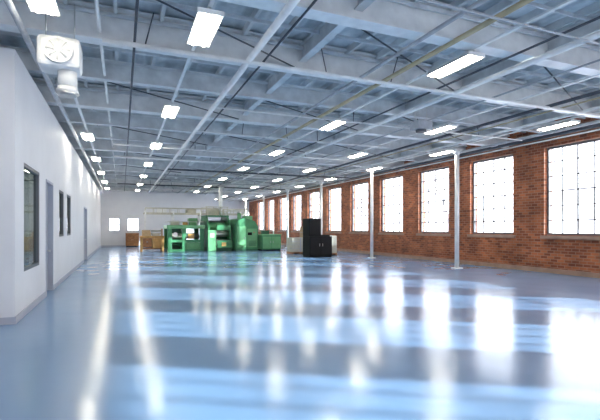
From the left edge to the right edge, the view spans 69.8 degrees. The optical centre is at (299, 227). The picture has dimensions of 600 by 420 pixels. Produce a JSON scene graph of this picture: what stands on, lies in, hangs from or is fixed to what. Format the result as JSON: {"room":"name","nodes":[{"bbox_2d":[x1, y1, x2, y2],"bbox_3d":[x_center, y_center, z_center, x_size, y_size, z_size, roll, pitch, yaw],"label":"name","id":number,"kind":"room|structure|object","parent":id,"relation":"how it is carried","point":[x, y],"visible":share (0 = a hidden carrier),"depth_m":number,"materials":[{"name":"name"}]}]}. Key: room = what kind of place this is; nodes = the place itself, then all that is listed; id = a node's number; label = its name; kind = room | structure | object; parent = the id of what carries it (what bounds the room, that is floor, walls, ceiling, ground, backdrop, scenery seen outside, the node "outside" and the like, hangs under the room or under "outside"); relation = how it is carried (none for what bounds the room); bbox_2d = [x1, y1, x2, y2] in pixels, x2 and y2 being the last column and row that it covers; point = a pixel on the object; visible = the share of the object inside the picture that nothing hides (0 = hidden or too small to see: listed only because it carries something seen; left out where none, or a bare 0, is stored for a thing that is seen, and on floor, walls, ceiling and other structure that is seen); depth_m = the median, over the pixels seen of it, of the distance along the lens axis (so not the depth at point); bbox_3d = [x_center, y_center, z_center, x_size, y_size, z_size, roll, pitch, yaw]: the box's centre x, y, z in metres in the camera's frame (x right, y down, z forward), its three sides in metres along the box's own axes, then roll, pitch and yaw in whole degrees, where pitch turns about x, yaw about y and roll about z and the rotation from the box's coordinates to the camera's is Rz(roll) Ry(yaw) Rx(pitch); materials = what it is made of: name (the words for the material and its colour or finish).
{"room":"factory floor","nodes":[
{"label":"factory floor","id":0,"kind":"room"},
{"bbox_2d":[24,172,28,258],"bbox_3d":[-13.695,-0.650,20.651,0.200,4.500,31.360,0,0,-22],"label":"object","id":1,"kind":"structure","parent":0,"point":[26,176],"depth_m":22.69,"materials":[{"name":"glass"}]},
{"bbox_2d":[0,47,100,192],"bbox_3d":[-13.726,-2.940,20.530,6.350,0.080,31.560,0,0,-22],"label":"roof","id":2,"kind":"structure","parent":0,"point":[4,50],"depth_m":8.89,"materials":[{"name":"white paint"}]},
{"bbox_2d":[0,52,248,317],"bbox_3d":[-8.110,-1.100,30.080,24.038,5.400,44.908,0,0,-22],"label":"wall","id":3,"kind":"structure","parent":0,"point":[30,134],"depth_m":9.92,"materials":[{"name":"white paint"}]},
{"bbox_2d":[24,163,38,270],"bbox_3d":[-5.399,-0.200,8.566,0.100,2.000,1.640,0,0,-22],"label":"window","id":4,"kind":"structure","parent":3,"relation":"in","point":[27,168],"depth_m":9.27,"materials":[{"name":"grey metal"}]},
{"bbox_2d":[46,179,52,290],"bbox_3d":[-6.246,0.225,10.564,0.185,2.750,1.100,0,0,-22],"label":"door","id":5,"kind":"structure","parent":3,"relation":"in","point":[49,185],"depth_m":11.02,"materials":[{"name":"grey metal"}]},
{"bbox_2d":[0,246,100,324],"bbox_3d":[-13.713,1.540,20.524,6.370,0.120,31.580,0,0,-22],"label":"baseboard","id":6,"kind":"structure","parent":3,"relation":"attached to","point":[6,320],"depth_m":8.49,"materials":[{"name":"grey"}]},
{"bbox_2d":[59,190,62,236],"bbox_3d":[-7.110,-0.425,12.696,0.100,1.350,1.100,0,0,-22],"label":"window","id":7,"kind":"structure","parent":3,"relation":"in","point":[60,191],"depth_m":13.14,"materials":[{"name":"grey metal"}]},
{"bbox_2d":[67,195,70,235],"bbox_3d":[-7.856,-0.425,14.497,0.100,1.350,1.200,0,0,-22],"label":"window","id":8,"kind":"structure","parent":3,"relation":"in","point":[68,196],"depth_m":14.99,"materials":[{"name":"grey"}]},
{"bbox_2d":[84,207,86,259],"bbox_3d":[-10.570,0.300,21.004,0.185,2.600,1.900,0,0,-22],"label":"door","id":9,"kind":"structure","parent":3,"relation":"in","point":[85,208],"depth_m":21.83,"materials":[{"name":"grey metal"}]},
{"bbox_2d":[109,218,119,230],"bbox_3d":[-15.888,-0.300,36.801,0.850,1.120,0.100,0,0,-22],"label":"window","id":10,"kind":"structure","parent":3,"relation":"in","point":[114,224],"depth_m":36.79,"materials":[{"name":"grey"}]},
{"bbox_2d":[101,245,139,246],"bbox_3d":[-12.370,1.540,38.161,9.650,0.120,0.020,0,0,-22],"label":"baseboard","id":11,"kind":"structure","parent":3,"relation":"attached to","point":[102,245],"depth_m":36.70,"materials":[{"name":"grey"}]},
{"bbox_2d":[127,218,138,230],"bbox_3d":[-14.506,-0.300,37.373,0.960,1.120,0.100,0,0,-22],"label":"window","id":12,"kind":"structure","parent":3,"relation":"in","point":[127,218],"depth_m":37.34,"materials":[{"name":"grey"}]},
{"bbox_2d":[0,245,599,419],"bbox_3d":[-5.509,1.700,21.531,22.700,0.200,56.400,0,0,-22],"label":"floor","id":13,"kind":"structure","parent":0,"point":[131,333],"depth_m":6.12,"materials":[{"name":"blue concrete"}]},
{"bbox_2d":[125,233,138,246],"bbox_3d":[-14.365,1.020,36.837,1.090,1.160,0.740,0,0,-22],"label":"base cabinet","id":14,"kind":"object","parent":13,"relation":"on","point":[132,239],"visible":1,"depth_m":36.54,"materials":[{"name":"brown wood"}]},
{"bbox_2d":[140,229,163,251],"bbox_3d":[-10.314,0.825,29.931,1.550,1.550,1.600,0,0,-22],"label":"workbench","id":15,"kind":"object","parent":13,"relation":"on","point":[155,241],"visible":0.99,"depth_m":29.33,"materials":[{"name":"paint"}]},
{"bbox_2d":[163,218,204,251],"bbox_3d":[-8.316,0.450,30.726,2.550,2.300,2.860,0,0,-22],"label":"press","id":16,"kind":"object","parent":13,"relation":"on","point":[175,235],"visible":0.99,"depth_m":29.70,"materials":[{"name":"metal"}]},
{"bbox_2d":[143,207,248,249],"bbox_3d":[-7.968,0.039,33.609,8.000,3.122,1.100,0,0,-22],"label":"conveyor","id":17,"kind":"object","parent":13,"relation":"on","point":[159,211],"visible":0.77,"depth_m":33.04,"materials":[{"name":"metal"}]},
{"bbox_2d":[199,187,231,251],"bbox_3d":[-6.219,-0.700,31.346,1.700,4.600,4.120,0,0,-22],"label":"machine","id":18,"kind":"object","parent":13,"relation":"on","point":[217,234],"visible":0.93,"depth_m":30.17,"materials":[{"name":"metal"}]},
{"bbox_2d":[228,210,257,250],"bbox_3d":[-4.357,0.135,31.555,1.600,2.930,3.560,0,0,-22],"label":"machine housing","id":19,"kind":"object","parent":13,"relation":"on","point":[244,231],"visible":0.95,"depth_m":29.98,"materials":[{"name":"metal"}]},
{"bbox_2d":[262,195,264,230],"bbox_3d":[-3.408,-0.765,40.369,0.320,4.730,0.320,0,0,-22],"label":"steel column","id":20,"kind":"structure","parent":13,"relation":"on","point":[262,195],"depth_m":40.29,"materials":[{"name":"white metal"}]},
{"bbox_2d":[258,228,280,250],"bbox_3d":[-2.360,0.800,31.045,1.440,1.600,2.070,0,0,-22],"label":"cabinet","id":21,"kind":"object","parent":13,"relation":"on","point":[266,241],"visible":0.88,"depth_m":30.16,"materials":[{"name":"green metal"}]},
{"bbox_2d":[285,189,289,247],"bbox_3d":[-0.997,-0.765,34.548,0.320,4.730,0.320,0,0,-22],"label":"steel column","id":22,"kind":"structure","parent":13,"relation":"on","point":[287,190],"depth_m":34.47,"materials":[{"name":"white metal"}]},
{"bbox_2d":[287,237,302,253],"bbox_3d":[-0.151,1.097,26.889,1.100,1.006,1.000,0,0,-22],"label":"cabinet","id":23,"kind":"object","parent":13,"relation":"on","point":[294,244],"visible":0.79,"depth_m":26.43,"materials":[{"name":"white metal"}]},
{"bbox_2d":[300,226,302,236],"bbox_3d":[0.567,0.747,28.485,0.950,1.706,1.000,0,0,-22],"label":"wooden pallet","id":24,"kind":"object","parent":13,"relation":"on","point":[301,227],"visible":0.06,"depth_m":28.46,"materials":[{"name":"brown wood"}]},
{"bbox_2d":[303,218,331,256],"bbox_3d":[0.973,0.540,23.978,1.350,2.120,1.040,0,0,-22],"label":"tall cabinet","id":25,"kind":"object","parent":13,"relation":"on","point":[315,244],"visible":1,"depth_m":23.55,"materials":[{"name":"black metal"}]},
{"bbox_2d":[318,181,323,234],"bbox_3d":[1.414,-0.765,28.728,0.320,4.730,0.320,0,0,-22],"label":"steel column","id":26,"kind":"structure","parent":13,"relation":"on","point":[320,182],"depth_m":28.64,"materials":[{"name":"white metal"}]},
{"bbox_2d":[330,235,336,254],"bbox_3d":[1.646,1.022,25.685,0.800,1.156,1.000,0,0,-22],"label":"cabinet","id":27,"kind":"object","parent":13,"relation":"on","point":[334,238],"visible":0.26,"depth_m":25.33,"materials":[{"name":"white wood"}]},
{"bbox_2d":[368,170,374,257],"bbox_3d":[3.825,-0.765,22.907,0.320,4.730,0.320,0,0,-22],"label":"steel column","id":28,"kind":"structure","parent":13,"relation":"on","point":[372,171],"depth_m":22.83,"materials":[{"name":"white metal"}]},
{"bbox_2d":[451,148,462,268],"bbox_3d":[6.236,-0.765,17.087,0.320,4.730,0.320,0,0,-22],"label":"steel column","id":29,"kind":"structure","parent":13,"relation":"on","point":[456,151],"depth_m":17.01,"materials":[{"name":"white metal"}]},
{"bbox_2d":[0,0,599,200],"bbox_3d":[-5.601,-3.482,21.492,22.100,0.635,56.000,0,0,-22],"label":"ceiling","id":30,"kind":"structure","parent":0,"point":[407,20],"depth_m":10.58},
{"bbox_2d":[25,0,60,15],"bbox_3d":[-3.392,-3.091,5.576,0.380,0.147,1.150,0,0,-22],"label":"ceiling light","id":31,"kind":"object","parent":30,"relation":"hanging from","point":[50,7],"depth_m":5.94,"materials":[{"name":"white plastic"}]},
{"bbox_2d":[36,4,82,97],"bbox_3d":[-3.782,-2.840,6.779,0.600,1.480,0.580,0,0,-22],"label":"heater","id":32,"kind":"object","parent":30,"relation":"hanging from","point":[60,56],"visible":1,"depth_m":6.66,"materials":[{"name":"paint"}]},
{"bbox_2d":[80,130,94,140],"bbox_3d":[-7.093,-3.091,14.380,0.380,0.147,1.150,0,0,-22],"label":"ceiling light","id":33,"kind":"object","parent":30,"relation":"hanging from","point":[85,135],"depth_m":14.24,"materials":[{"name":"white plastic"}]},
{"bbox_2d":[91,155,101,161],"bbox_3d":[-9.026,-3.091,19.046,0.380,0.147,1.150,0,0,-22],"label":"ceiling light","id":34,"kind":"object","parent":30,"relation":"hanging from","point":[94,158],"depth_m":18.92,"materials":[{"name":"white plastic"}]},
{"bbox_2d":[97,170,104,173],"bbox_3d":[-10.958,-3.091,23.711,0.380,0.147,1.150,0,0,-22],"label":"ceiling light","id":35,"kind":"object","parent":30,"relation":"hanging from","point":[98,171],"depth_m":23.25,"materials":[{"name":"white plastic"}]},
{"bbox_2d":[144,161,152,166],"bbox_3d":[-7.281,-3.091,20.635,0.380,0.147,1.150,0,0,-22],"label":"ceiling light","id":36,"kind":"object","parent":30,"relation":"hanging from","point":[147,163],"depth_m":20.45,"materials":[{"name":"white plastic"}]},
{"bbox_2d":[150,141,162,148],"bbox_3d":[-5.348,-3.091,15.969,0.380,0.147,1.150,0,0,-22],"label":"ceiling light","id":37,"kind":"object","parent":30,"relation":"hanging from","point":[154,143],"depth_m":15.76,"materials":[{"name":"white plastic"}]},
{"bbox_2d":[161,103,179,117],"bbox_3d":[-3.416,-3.091,11.303,0.380,0.147,1.150,0,0,-22],"label":"ceiling light","id":38,"kind":"object","parent":30,"relation":"hanging from","point":[170,110],"depth_m":11.16,"materials":[{"name":"white plastic"}]},
{"bbox_2d":[186,6,223,46],"bbox_3d":[-1.483,-3.091,6.638,0.380,0.147,1.150,0,0,-22],"label":"ceiling light","id":39,"kind":"object","parent":30,"relation":"hanging from","point":[206,24],"depth_m":6.52,"materials":[{"name":"white plastic"}]},
{"bbox_2d":[237,165,250,170],"bbox_3d":[-2.888,-3.091,22.129,0.380,0.147,1.150,0,0,-22],"label":"ceiling light","id":40,"kind":"object","parent":30,"relation":"hanging from","point":[246,167],"depth_m":21.89,"materials":[{"name":"white plastic"}]},
{"bbox_2d":[268,148,285,155],"bbox_3d":[-0.956,-3.091,17.464,0.380,0.147,1.150,0,0,-22],"label":"ceiling light","id":41,"kind":"object","parent":30,"relation":"hanging from","point":[278,151],"depth_m":17.31,"materials":[{"name":"white plastic"}]},
{"bbox_2d":[0,0,599,149],"bbox_3d":[-5.509,-3.875,21.531,22.700,0.150,56.400,0,0,-22],"label":"ceiling beams","id":42,"kind":"structure","parent":30,"relation":"attached to","point":[6,40],"depth_m":8.76,"materials":[{"name":"metal"}]},
{"bbox_2d":[302,168,315,171],"bbox_3d":[0.494,-3.091,22.718,0.380,0.147,1.150,0,0,-22],"label":"ceiling light","id":43,"kind":"object","parent":30,"relation":"hanging from","point":[306,170],"depth_m":22.73,"materials":[{"name":"white plastic"}]},
{"bbox_2d":[319,118,347,130],"bbox_3d":[0.977,-3.091,12.798,0.380,0.147,1.150,0,0,-22],"label":"ceiling light","id":44,"kind":"object","parent":30,"relation":"hanging from","point":[333,124],"depth_m":12.65,"materials":[{"name":"white plastic"}]},
{"bbox_2d":[347,151,368,157],"bbox_3d":[2.426,-3.091,18.053,0.380,0.147,1.150,0,0,-22],"label":"ceiling light","id":45,"kind":"object","parent":30,"relation":"hanging from","point":[361,153],"depth_m":17.89,"materials":[{"name":"white plastic"}]},
{"bbox_2d":[365,166,383,170],"bbox_3d":[3.843,-3.091,22.211,0.380,0.147,1.150,0,0,-22],"label":"ceiling light","id":46,"kind":"object","parent":30,"relation":"hanging from","point":[378,167],"depth_m":22.03,"materials":[{"name":"white plastic"}]},
{"bbox_2d":[410,107,431,132],"bbox_3d":[3.480,-3.230,12.374,0.500,0.940,0.400,0,0,-22],"label":"heater","id":47,"kind":"object","parent":30,"relation":"hanging from","point":[420,126],"depth_m":12.24,"materials":[{"name":"grey metal"}]},
{"bbox_2d":[423,123,457,134],"bbox_3d":[4.359,-3.091,13.387,0.380,0.147,1.150,0,0,-22],"label":"ceiling light","id":48,"kind":"object","parent":30,"relation":"hanging from","point":[449,126],"depth_m":13.24,"materials":[{"name":"white plastic"}]},
{"bbox_2d":[428,149,453,155],"bbox_3d":[5.775,-3.091,17.546,0.380,0.147,1.150,0,0,-22],"label":"ceiling light","id":49,"kind":"object","parent":30,"relation":"hanging from","point":[448,150],"depth_m":17.43,"materials":[{"name":"white plastic"}]},
{"bbox_2d":[426,50,484,77],"bbox_3d":[2.909,-3.091,8.132,0.380,0.147,1.150,0,0,-22],"label":"ceiling light","id":50,"kind":"object","parent":30,"relation":"hanging from","point":[471,57],"depth_m":8.01,"materials":[{"name":"white plastic"}]},
{"bbox_2d":[536,118,580,130],"bbox_3d":[7.708,-3.091,12.880,0.380,0.147,1.150,0,0,-22],"label":"ceiling light","id":51,"kind":"object","parent":30,"relation":"hanging from","point":[570,122],"depth_m":12.76,"materials":[{"name":"white plastic"}]},
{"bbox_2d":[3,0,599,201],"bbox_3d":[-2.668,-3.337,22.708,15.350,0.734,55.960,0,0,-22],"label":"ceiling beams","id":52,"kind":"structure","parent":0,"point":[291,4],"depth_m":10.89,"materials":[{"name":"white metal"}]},
{"bbox_2d":[249,117,599,277],"bbox_3d":[4.765,-1.100,25.786,0.460,5.400,56.000,0,0,-22],"label":"wall","id":53,"kind":"structure","parent":0,"point":[529,247],"depth_m":18.93,"materials":[{"name":"red brick"}]},
{"bbox_2d":[258,202,262,229],"bbox_3d":[-4.226,-1.325,47.569,0.100,3.150,2.230,0,0,-22],"label":"window","id":54,"kind":"structure","parent":53,"relation":"in","point":[260,225],"depth_m":48.08,"materials":[{"name":"grey metal"}]},
{"bbox_2d":[268,199,273,229],"bbox_3d":[-2.859,-1.325,44.271,0.100,3.150,2.230,0,0,-22],"label":"window","id":55,"kind":"structure","parent":53,"relation":"in","point":[270,225],"depth_m":44.77,"materials":[{"name":"grey metal"}]},
{"bbox_2d":[280,197,286,230],"bbox_3d":[-1.493,-1.325,40.972,0.100,3.150,2.230,0,0,-22],"label":"window","id":56,"kind":"structure","parent":53,"relation":"in","point":[284,208],"depth_m":41.08,"materials":[{"name":"grey metal"}]},
{"bbox_2d":[293,194,300,230],"bbox_3d":[-0.127,-1.325,37.674,0.100,3.150,2.230,0,0,-22],"label":"window","id":57,"kind":"structure","parent":53,"relation":"in","point":[294,201],"depth_m":38.65,"materials":[{"name":"grey metal"}]},
{"bbox_2d":[309,191,318,218],"bbox_3d":[1.239,-1.325,34.376,0.100,3.150,2.230,0,0,-22],"label":"window","id":58,"kind":"structure","parent":53,"relation":"in","point":[310,205],"depth_m":34.87,"materials":[{"name":"grey metal"}]},
{"bbox_2d":[329,187,340,231],"bbox_3d":[2.605,-1.325,31.078,0.100,3.150,2.230,0,0,-22],"label":"window","id":59,"kind":"structure","parent":53,"relation":"in","point":[339,194],"depth_m":31.57,"materials":[{"name":"grey metal"}]},
{"bbox_2d":[352,182,367,231],"bbox_3d":[3.972,-1.325,27.779,0.100,3.150,2.230,0,0,-22],"label":"window","id":60,"kind":"structure","parent":53,"relation":"in","point":[353,185],"depth_m":28.28,"materials":[{"name":"grey metal"}]},
{"bbox_2d":[382,175,402,232],"bbox_3d":[5.338,-1.325,24.481,0.100,3.150,2.230,0,0,-22],"label":"window","id":61,"kind":"structure","parent":53,"relation":"in","point":[399,185],"depth_m":24.91,"materials":[{"name":"grey metal"}]},
{"bbox_2d":[421,167,448,232],"bbox_3d":[6.704,-1.325,21.183,0.100,3.150,2.230,0,0,-22],"label":"window","id":62,"kind":"structure","parent":53,"relation":"in","point":[444,168],"depth_m":21.19,"materials":[{"name":"grey metal"}]},
{"bbox_2d":[473,155,512,233],"bbox_3d":[8.070,-1.325,17.885,0.100,3.150,2.230,0,0,-22],"label":"window","id":63,"kind":"structure","parent":53,"relation":"in","point":[507,156],"depth_m":17.89,"materials":[{"name":"grey metal"}]},
{"bbox_2d":[547,138,599,235],"bbox_3d":[9.436,-1.325,14.586,0.100,3.150,2.230,0,0,-22],"label":"window","id":64,"kind":"structure","parent":53,"relation":"in","point":[549,162],"depth_m":14.92,"materials":[{"name":"grey metal"}]},
{"label":"outside","id":65,"kind":"structure","parent":0,"visible":0},
{"bbox_3d":[5.084,2.000,39.989,120.000,0.200,150.000,0,0,-22],"label":"ground","id":66,"kind":"structure","parent":65,"visible":0},
{"bbox_2d":[356,188,389,218],"bbox_3d":[7.068,-1.125,44.789,4.497,6.054,2.132,0,0,9],"label":"bare tree","id":67,"kind":"object","parent":66,"relation":"on","point":[389,188],"visible":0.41,"depth_m":44.41,"materials":[{"name":"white plant"}]},
{"bbox_2d":[386,172,440,231],"bbox_3d":[10.926,-1.896,39.144,5.933,7.611,6.090,0,0,-22],"label":"bare tree","id":68,"kind":"object","parent":66,"relation":"on","point":[426,172],"visible":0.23,"depth_m":39.59,"materials":[{"name":"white plant"}]},
{"bbox_2d":[425,170,448,231],"bbox_3d":[10.848,-1.829,31.671,3.895,7.472,2.954,0,0,10],"label":"bare tree","id":69,"kind":"object","parent":66,"relation":"on","point":[433,174],"visible":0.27,"depth_m":32.35,"materials":[{"name":"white plant"}]},
{"bbox_2d":[489,153,564,174],"bbox_3d":[14.034,-2.034,26.279,4.479,7.877,2.789,0,0,1],"label":"bare tree","id":70,"kind":"object","parent":66,"relation":"on","point":[559,153],"visible":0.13,"depth_m":26.56,"materials":[{"name":"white plant"}]}
]}

